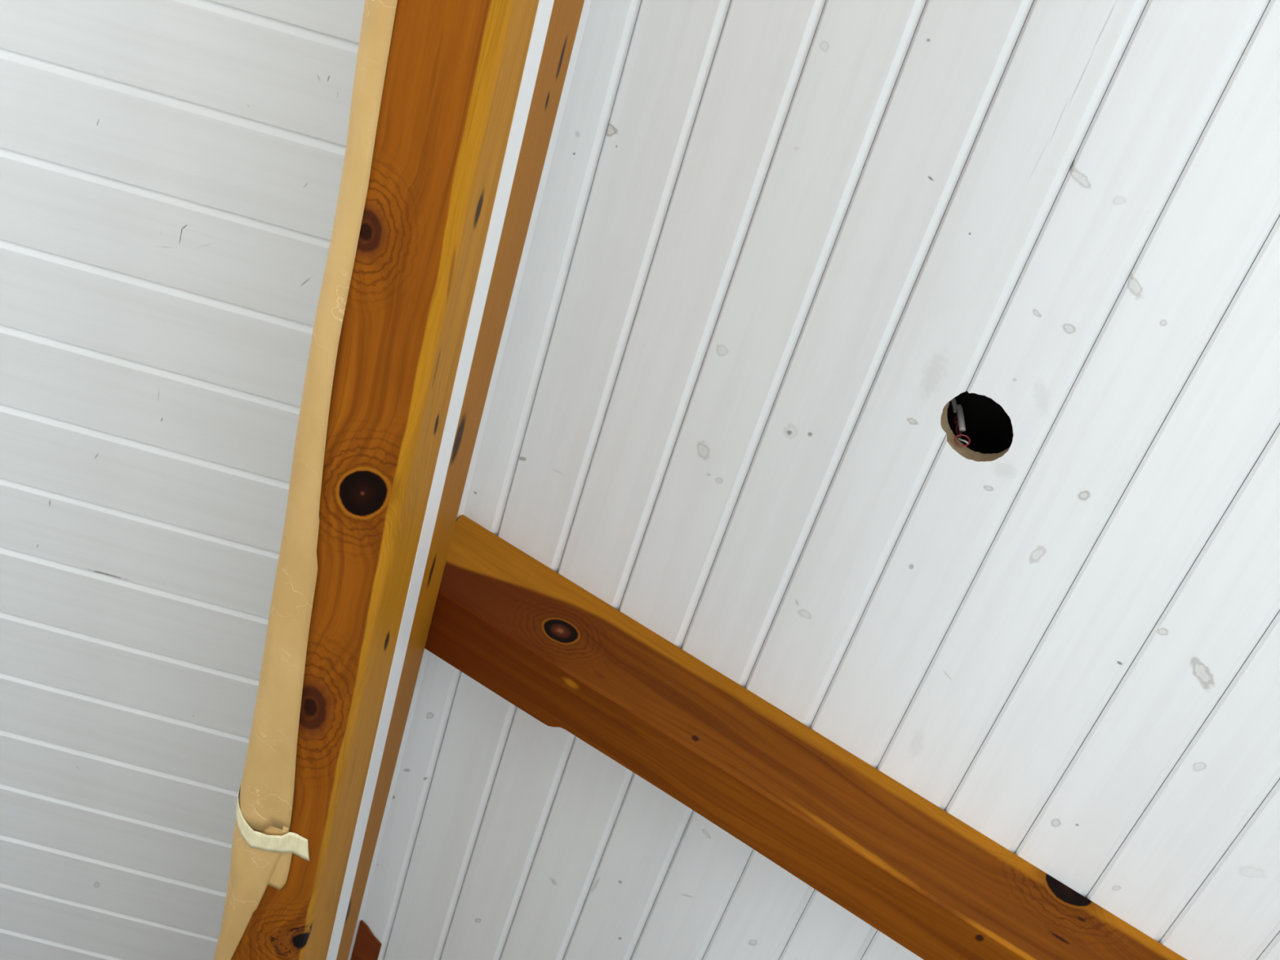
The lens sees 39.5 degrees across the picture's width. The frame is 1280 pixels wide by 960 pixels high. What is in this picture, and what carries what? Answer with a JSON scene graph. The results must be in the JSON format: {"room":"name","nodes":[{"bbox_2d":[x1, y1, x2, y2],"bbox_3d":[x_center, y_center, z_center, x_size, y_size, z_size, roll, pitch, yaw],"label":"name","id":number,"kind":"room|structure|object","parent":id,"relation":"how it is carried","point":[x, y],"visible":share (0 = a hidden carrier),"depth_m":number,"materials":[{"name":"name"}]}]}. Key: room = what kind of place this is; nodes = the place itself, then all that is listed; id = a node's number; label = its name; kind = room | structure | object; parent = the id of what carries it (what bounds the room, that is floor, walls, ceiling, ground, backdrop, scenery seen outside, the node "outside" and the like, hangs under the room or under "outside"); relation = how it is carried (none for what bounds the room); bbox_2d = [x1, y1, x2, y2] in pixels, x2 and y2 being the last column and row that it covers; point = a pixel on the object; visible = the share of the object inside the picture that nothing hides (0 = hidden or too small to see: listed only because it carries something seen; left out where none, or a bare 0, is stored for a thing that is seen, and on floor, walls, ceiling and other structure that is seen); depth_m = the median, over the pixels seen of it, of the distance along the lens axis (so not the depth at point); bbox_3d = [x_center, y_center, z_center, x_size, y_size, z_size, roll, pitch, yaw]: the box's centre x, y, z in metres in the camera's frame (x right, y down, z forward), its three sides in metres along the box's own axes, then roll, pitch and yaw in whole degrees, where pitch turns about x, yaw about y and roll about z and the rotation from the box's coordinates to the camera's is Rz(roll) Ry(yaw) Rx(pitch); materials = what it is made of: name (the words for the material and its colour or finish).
{"room":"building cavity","nodes":[
{"label":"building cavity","id":0,"kind":"room"},
{"bbox_2d":[0,0,1279,959],"bbox_3d":[-0.390,0.088,2.898,7.805,0.988,8.850,23,-51,6],"label":"ceiling","id":1,"kind":"structure","parent":0,"point":[774,244],"depth_m":2.83,"materials":[{"name":"white paint"}]},
{"bbox_2d":[351,920,381,959],"bbox_3d":[-0.635,1.102,4.109,0.064,0.018,0.232,23,-51,6],"label":"wooden beam","id":2,"kind":"structure","parent":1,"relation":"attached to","point":[366,946],"depth_m":4.07,"materials":[{"name":"brown wood"}]},
{"bbox_2d":[424,515,1186,959],"bbox_3d":[1.249,1.124,2.735,3.813,0.978,0.152,23,-51,6],"label":"rafter","id":3,"kind":"object","parent":1,"relation":"attached to","point":[928,881],"visible":0.95,"depth_m":3.00,"materials":[{"name":"brown wood"}]},
{"bbox_2d":[950,397,970,446],"bbox_3d":[0.462,-0.105,2.714,0.108,0.154,0.032,13,-53,14],"label":"electrical cable","id":4,"kind":"object","parent":1,"relation":"hanging from","point":[957,408],"visible":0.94,"depth_m":2.69,"materials":[{"name":"grey plastic"}]},
{"bbox_3d":[0.174,-2.331,-1.168,7.850,3.968,0.100,23,-51,6],"label":"wall","id":5,"kind":"structure","parent":0,"visible":0},
{"bbox_2d":[231,0,584,959],"bbox_3d":[-0.431,0.123,2.841,0.161,0.355,8.846,23,-51,6],"label":"ridge beam","id":6,"kind":"structure","parent":5,"relation":"attached to","point":[473,89],"depth_m":2.48,"materials":[{"name":"brown wood"}]},
{"bbox_2d":[213,0,397,959],"bbox_3d":[-0.290,-0.437,2.321,0.131,0.275,4.800,23,-51,6],"label":"kraft paper","id":7,"kind":"object","parent":6,"relation":"attached to","point":[265,802],"visible":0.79,"depth_m":2.64,"materials":[{"name":"beige paper"}]},
{"bbox_2d":[235,782,309,861],"bbox_3d":[-0.618,0.494,3.076,0.122,0.216,0.269,-11,-62,28],"label":"tape","id":8,"kind":"object","parent":7,"relation":"attached to","point":[297,845],"visible":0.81,"depth_m":3.03,"materials":[{"name":"beige paper"}]},
{"bbox_2d":[347,0,591,959],"bbox_3d":[-0.339,-0.032,3.060,0.064,0.213,8.846,23,-51,6],"label":"trim","id":9,"kind":"structure","parent":5,"relation":"attached to","point":[587,3],"depth_m":3.03,"materials":[{"name":"white wood"}]}
]}

